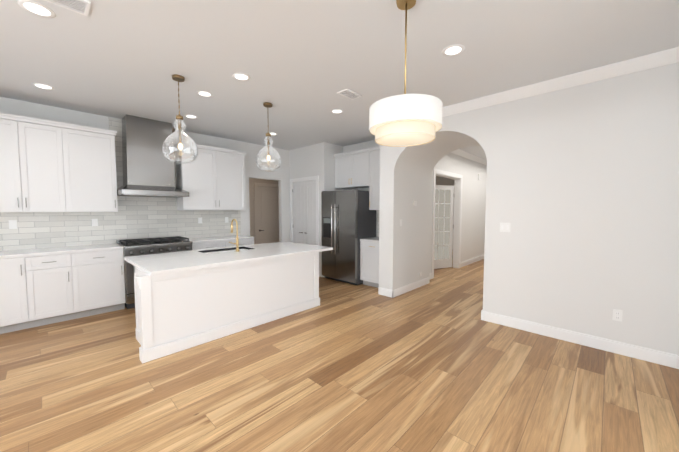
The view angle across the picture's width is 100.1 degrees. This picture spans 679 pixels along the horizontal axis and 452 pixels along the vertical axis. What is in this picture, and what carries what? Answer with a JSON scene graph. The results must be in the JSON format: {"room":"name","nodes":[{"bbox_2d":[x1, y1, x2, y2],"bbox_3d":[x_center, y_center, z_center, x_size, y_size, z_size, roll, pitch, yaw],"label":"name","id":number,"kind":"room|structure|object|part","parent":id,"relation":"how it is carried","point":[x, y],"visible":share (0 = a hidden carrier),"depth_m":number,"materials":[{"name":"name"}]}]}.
{"room":"kitchen","nodes":[
{"label":"kitchen","id":0,"kind":"room"},
{"bbox_2d":[0,97,289,243],"bbox_3d":[-3.491,-0.274,5.164,0.120,3.090,8.320,3,4,44],"label":"wall","id":1,"kind":"structure","parent":0,"point":[280,176],"depth_m":6.48,"materials":[{"name":"white paint"}]},
{"bbox_2d":[0,112,117,211],"bbox_3d":[-4.699,-0.801,3.490,0.373,1.270,3.131,3,4,44],"label":"upper cabinet","id":2,"kind":"object","parent":1,"relation":"attached to","point":[50,166],"visible":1,"depth_m":4.00,"materials":[{"name":"white wood"}]},
{"bbox_2d":[0,117,240,250],"bbox_3d":[-4.273,-0.697,4.226,0.008,2.140,5.920,3,4,44],"label":"wall tile","id":3,"kind":"structure","parent":1,"relation":"attached to","point":[142,217],"depth_m":4.79,"materials":[{"name":"white tile"}]},
{"bbox_2d":[8,220,16,228],"bbox_3d":[-4.550,-0.021,3.961,0.006,0.120,0.075,3,4,44],"label":"outlet","id":4,"kind":"object","parent":3,"relation":"attached to","point":[12,224],"visible":1,"depth_m":3.96,"materials":[{"name":"white plastic"}]},
{"bbox_2d":[92,219,97,225],"bbox_3d":[-3.950,-0.056,4.590,0.006,0.120,0.075,3,4,44],"label":"outlet","id":5,"kind":"object","parent":3,"relation":"attached to","point":[94,222],"visible":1,"depth_m":4.59,"materials":[{"name":"white plastic"}]},
{"bbox_2d":[117,114,188,197],"bbox_3d":[-3.197,-1.153,4.827,0.678,1.293,0.948,3,4,44],"label":"range hood","id":6,"kind":"object","parent":1,"relation":"attached to","point":[148,169],"visible":0.81,"depth_m":4.75,"materials":[{"name":"silver metal"}]},
{"bbox_2d":[174,141,246,209],"bbox_3d":[-2.550,-0.942,5.740,0.373,1.240,1.291,3,4,44],"label":"upper cabinet","id":7,"kind":"object","parent":1,"relation":"attached to","point":[211,178],"visible":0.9,"depth_m":5.58,"materials":[{"name":"white wood"}]},
{"bbox_2d":[254,182,278,243],"bbox_3d":[-1.933,-0.038,8.020,0.018,2.300,1.000,3,4,44],"label":"door frame","id":8,"kind":"structure","parent":1,"relation":"attached to","point":[256,203],"depth_m":7.68,"materials":[{"name":"beige wood"}]},
{"bbox_2d":[257,186,278,243],"bbox_3d":[-1.948,0.003,8.037,0.106,2.194,0.812,3,4,44],"label":"door","id":9,"kind":"structure","parent":1,"relation":"in","point":[268,214],"depth_m":8.00,"materials":[{"name":"brown wood"}]},
{"bbox_2d":[289,140,379,277],"bbox_3d":[0.046,-0.356,6.632,2.969,3.090,0.750,3,4,44],"label":"wall","id":10,"kind":"structure","parent":0,"point":[318,159],"depth_m":6.63,"materials":[{"name":"white paint"}]},
{"bbox_2d":[293,180,315,244],"bbox_3d":[-0.875,0.030,7.014,0.912,2.254,0.095,3,4,44],"label":"pantry door","id":11,"kind":"structure","parent":10,"relation":"in","point":[304,212],"depth_m":6.99,"materials":[{"name":"white wood"}]},
{"bbox_2d":[290,176,318,245],"bbox_3d":[-0.881,-0.009,7.006,1.090,2.355,0.018,3,4,44],"label":"door frame","id":12,"kind":"structure","parent":10,"relation":"attached to","point":[316,178],"depth_m":6.70,"materials":[{"name":"white wood"}]},
{"bbox_2d":[334,148,369,188],"bbox_3d":[0.340,-1.265,6.420,1.011,0.790,0.313,3,4,44],"label":"upper cabinet","id":13,"kind":"object","parent":10,"relation":"attached to","point":[351,169],"visible":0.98,"depth_m":6.31,"materials":[{"name":"white wood"}]},
{"bbox_2d":[369,146,379,209],"bbox_3d":[0.944,-0.979,5.860,0.645,1.300,0.313,3,4,44],"label":"upper cabinet","id":14,"kind":"object","parent":10,"relation":"attached to","point":[374,177],"visible":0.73,"depth_m":5.91,"materials":[{"name":"white wood"}]},
{"bbox_2d":[376,210,378,236],"bbox_3d":[1.055,-0.027,6.035,0.660,0.700,0.008,3,4,44],"label":"wall tile","id":15,"kind":"structure","parent":10,"relation":"attached to","point":[377,226],"depth_m":6.24,"materials":[{"name":"grey tile"}]},
{"bbox_2d":[0,249,678,451],"bbox_3d":[1.259,1.345,4.787,11.700,0.100,14.800,3,4,44],"label":"floor","id":16,"kind":"structure","parent":0,"point":[436,364],"depth_m":2.52,"materials":[{"name":"brown wood"}]},
{"bbox_2d":[0,249,125,333],"bbox_3d":[-4.600,0.887,3.493,0.643,0.959,3.081,3,4,44],"label":"base cabinet","id":17,"kind":"object","parent":16,"relation":"on","point":[35,291],"visible":0.98,"depth_m":3.89,"materials":[{"name":"white wood"}]},
{"bbox_2d":[0,243,123,258],"bbox_3d":[-4.609,0.387,3.473,0.618,0.040,3.081,3,4,44],"label":"countertop","id":18,"kind":"structure","parent":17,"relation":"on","point":[47,251],"depth_m":3.95,"materials":[{"name":"stone"}]},
{"bbox_2d":[116,236,192,308],"bbox_3d":[-3.171,0.754,4.933,0.717,1.063,0.975,3,4,44],"label":"range","id":19,"kind":"object","parent":16,"relation":"on","point":[142,246],"visible":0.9,"depth_m":4.58,"materials":[{"name":"silver metal"}]},
{"bbox_2d":[186,235,253,249],"bbox_3d":[-2.432,0.740,5.762,0.643,1.000,1.236,3,4,44],"label":"base cabinet","id":20,"kind":"object","parent":16,"relation":"on","point":[206,245],"depth_m":5.53,"materials":[{"name":"white wood"}]},
{"bbox_3d":[-2.441,0.260,5.744,0.618,0.040,1.236,3,4,44],"label":"right base cabinet top","id":21,"kind":"part","parent":20,"relation":"part of","materials":[{"name":"white stone"}]},
{"bbox_2d":[124,241,332,363],"bbox_3d":[-1.550,0.856,4.298,1.360,0.930,2.745,3,4,44],"label":"kitchen island","id":22,"kind":"object","parent":16,"relation":"on","point":[175,312],"depth_m":3.52,"materials":[{"name":"white wood"}]},
{"bbox_3d":[-1.510,0.516,4.321,1.360,0.254,2.628,3,4,44],"label":"kitchen island top","id":23,"kind":"part","parent":22,"relation":"part of","materials":[{"name":"white stone"}]},
{"bbox_2d":[229,219,239,251],"bbox_3d":[-1.656,0.138,4.360,0.224,0.496,0.162,3,4,44],"label":"faucet","id":24,"kind":"object","parent":22,"relation":"on","point":[237,243],"visible":1,"depth_m":4.33,"materials":[{"name":"gold metal"}]},
{"bbox_2d":[321,189,375,285],"bbox_3d":[0.177,0.213,6.330,1.010,1.987,0.772,3,4,44],"label":"fridge","id":25,"kind":"object","parent":16,"relation":"on","point":[348,220],"visible":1,"depth_m":6.00,"materials":[{"name":"grey metal"}]},
{"bbox_2d":[360,237,378,287],"bbox_3d":[0.844,0.750,5.851,0.645,0.970,0.603,3,4,44],"label":"base cabinet","id":26,"kind":"object","parent":16,"relation":"on","point":[369,263],"depth_m":5.73,"materials":[{"name":"white wood"}]},
{"bbox_3d":[0.853,0.285,5.834,0.645,0.040,0.578,3,4,44],"label":"base cabinet top","id":27,"kind":"part","parent":26,"relation":"part of","materials":[{"name":"white stone"}]},
{"bbox_2d":[0,0,678,159],"bbox_3d":[1.259,-1.840,4.609,11.700,0.100,14.800,3,4,44],"label":"ceiling","id":28,"kind":"structure","parent":0,"point":[301,63],"depth_m":2.78,"materials":[{"name":"white paint"}]},
{"bbox_2d":[17,0,55,17],"bbox_3d":[-2.304,-1.652,2.168,0.204,0.004,0.204,3,4,44],"label":"recessed light","id":29,"kind":"object","parent":28,"relation":"in","point":[36,8],"visible":1,"depth_m":2.16,"materials":[{"name":"white plastic"}]},
{"bbox_2d":[31,83,54,89],"bbox_3d":[-3.666,-1.727,3.520,0.204,0.004,0.204,3,4,44],"label":"recessed light","id":30,"kind":"object","parent":28,"relation":"in","point":[43,86],"visible":1,"depth_m":3.52,"materials":[{"name":"white plastic"}]},
{"bbox_2d":[44,0,89,15],"bbox_3d":[-2.032,-1.640,2.034,0.200,0.012,0.360,3,4,44],"label":"ceiling vent","id":31,"kind":"object","parent":28,"relation":"in","point":[82,7],"visible":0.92,"depth_m":2.11,"materials":[{"name":"white"}]},
{"bbox_2d":[162,74,197,163],"bbox_3d":[-1.856,-1.223,3.301,0.368,0.984,0.368,3,4,44],"label":"glass pendant light","id":32,"kind":"object","parent":28,"relation":"hanging from","point":[178,79],"visible":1,"depth_m":3.27,"materials":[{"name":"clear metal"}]},
{"bbox_2d":[184,115,197,118],"bbox_3d":[-2.427,-1.791,4.658,0.204,0.004,0.204,3,4,44],"label":"recessed light","id":33,"kind":"object","parent":28,"relation":"in","point":[192,116],"visible":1,"depth_m":4.65,"materials":[{"name":"white"}]},
{"bbox_2d":[196,91,212,96],"bbox_3d":[-1.776,-1.740,3.749,0.204,0.004,0.204,3,4,44],"label":"recessed light","id":34,"kind":"object","parent":28,"relation":"in","point":[204,93],"visible":1,"depth_m":3.73,"materials":[{"name":"white plastic"}]},
{"bbox_2d":[232,73,250,80],"bbox_3d":[-1.128,-1.713,3.270,0.204,0.004,0.204,3,4,44],"label":"recessed light","id":35,"kind":"object","parent":28,"relation":"in","point":[241,76],"visible":1,"depth_m":3.25,"materials":[{"name":"white plastic"}]},
{"bbox_2d":[256,102,280,171],"bbox_3d":[-1.034,-1.280,4.132,0.368,0.964,0.368,3,4,44],"label":"glass pendant light","id":36,"kind":"object","parent":28,"relation":"hanging from","point":[268,134],"visible":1,"depth_m":4.10,"materials":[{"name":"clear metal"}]},
{"bbox_2d":[331,109,343,113],"bbox_3d":[-0.037,-1.777,4.412,0.204,0.004,0.204,3,4,44],"label":"recessed light","id":37,"kind":"object","parent":28,"relation":"in","point":[336,111],"visible":1,"depth_m":4.41,"materials":[{"name":"white"}]},
{"bbox_2d":[337,89,361,99],"bbox_3d":[0.134,-1.736,3.752,0.170,0.012,0.300,3,4,44],"label":"ceiling vent","id":38,"kind":"object","parent":28,"relation":"in","point":[349,94],"visible":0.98,"depth_m":3.75,"materials":[{"name":"white metal"}]},
{"bbox_2d":[369,0,442,146],"bbox_3d":[0.486,-1.143,2.094,0.524,1.011,0.524,3,4,44],"label":"drum pendant light","id":39,"kind":"object","parent":28,"relation":"hanging from","point":[405,120],"visible":1,"depth_m":1.93,"materials":[{"name":"white fabric"}]},
{"bbox_2d":[442,44,464,55],"bbox_3d":[1.092,-1.683,2.730,0.204,0.004,0.204,3,4,44],"label":"recessed light","id":40,"kind":"object","parent":28,"relation":"in","point":[454,50],"visible":1,"depth_m":2.73,"materials":[{"name":"white"}]},
{"bbox_2d":[429,152,486,272],"bbox_3d":[3.698,-0.441,8.164,0.180,3.090,5.790,3,4,44],"label":"wall","id":41,"kind":"structure","parent":0,"point":[473,215],"depth_m":7.92,"materials":[{"name":"white paint"}]},
{"bbox_2d":[434,185,453,268],"bbox_3d":[2.690,0.028,7.538,0.813,2.198,0.052,-1,3,-21],"label":"french door","id":42,"kind":"structure","parent":41,"relation":"in","point":[444,225],"depth_m":7.57,"materials":[{"name":"white"}]},
{"bbox_2d":[431,168,462,278],"bbox_3d":[2.627,-0.080,7.068,0.168,2.490,1.700,3,4,44],"label":"door frame","id":43,"kind":"structure","parent":41,"relation":"attached to","point":[457,216],"depth_m":7.55,"materials":[{"name":"white wood"}]},
{"bbox_2d":[451,149,486,164],"bbox_3d":[3.817,-1.925,8.057,0.085,0.115,5.680,3,4,44],"label":"crown molding","id":44,"kind":"structure","parent":41,"relation":"attached to","point":[459,152],"depth_m":7.78,"materials":[{"name":"white wood"}]},
{"bbox_2d":[460,255,483,267],"bbox_3d":[4.511,0.992,8.996,0.020,0.135,3.600,3,4,44],"label":"baseboard","id":45,"kind":"structure","parent":41,"relation":"attached to","point":[481,257],"depth_m":8.35,"materials":[{"name":"white wood"}]},
{"bbox_2d":[379,62,678,354],"bbox_3d":[3.487,-0.183,3.544,6.280,3.090,1.400,3,4,44],"label":"wall","id":46,"kind":"structure","parent":0,"point":[582,189],"depth_m":3.31,"materials":[{"name":"white paint"}]},
{"bbox_2d":[378,287,390,296],"bbox_3d":[0.825,1.205,5.180,0.280,0.135,0.020,3,4,44],"label":"baseboard","id":47,"kind":"structure","parent":46,"relation":"attached to","point":[381,291],"depth_m":5.18,"materials":[{"name":"white wood"}]},
{"bbox_2d":[391,276,429,297],"bbox_3d":[1.431,1.183,5.568,0.020,0.135,1.420,3,4,44],"label":"baseboard","id":48,"kind":"structure","parent":46,"relation":"attached to","point":[396,292],"depth_m":5.47,"materials":[{"name":"white wood"}]},
{"bbox_2d":[500,223,510,231],"bbox_3d":[2.211,0.018,3.797,0.125,0.125,0.009,3,4,44],"label":"light switch","id":49,"kind":"object","parent":46,"relation":"attached to","point":[504,227],"visible":1,"depth_m":3.79,"materials":[{"name":"white plastic"}]},
{"bbox_2d":[442,47,678,116],"bbox_3d":[2.026,-1.689,3.826,3.660,0.115,0.085,3,4,44],"label":"crown molding","id":50,"kind":"structure","parent":46,"relation":"attached to","point":[654,60],"depth_m":3.22,"materials":[{"name":"white"}]},
{"bbox_2d":[481,310,678,368],"bbox_3d":[2.693,1.304,3.402,1.880,0.135,0.020,3,4,44],"label":"baseboard","id":51,"kind":"structure","parent":46,"relation":"attached to","point":[645,354],"depth_m":3.24,"materials":[{"name":"white wood"}]},
{"bbox_2d":[612,309,622,321],"bbox_3d":[3.014,0.969,3.083,0.075,0.120,0.008,3,4,44],"label":"outlet","id":52,"kind":"object","parent":46,"relation":"attached to","point":[617,315],"visible":1,"depth_m":3.08,"materials":[{"name":"white plastic"}]}
]}

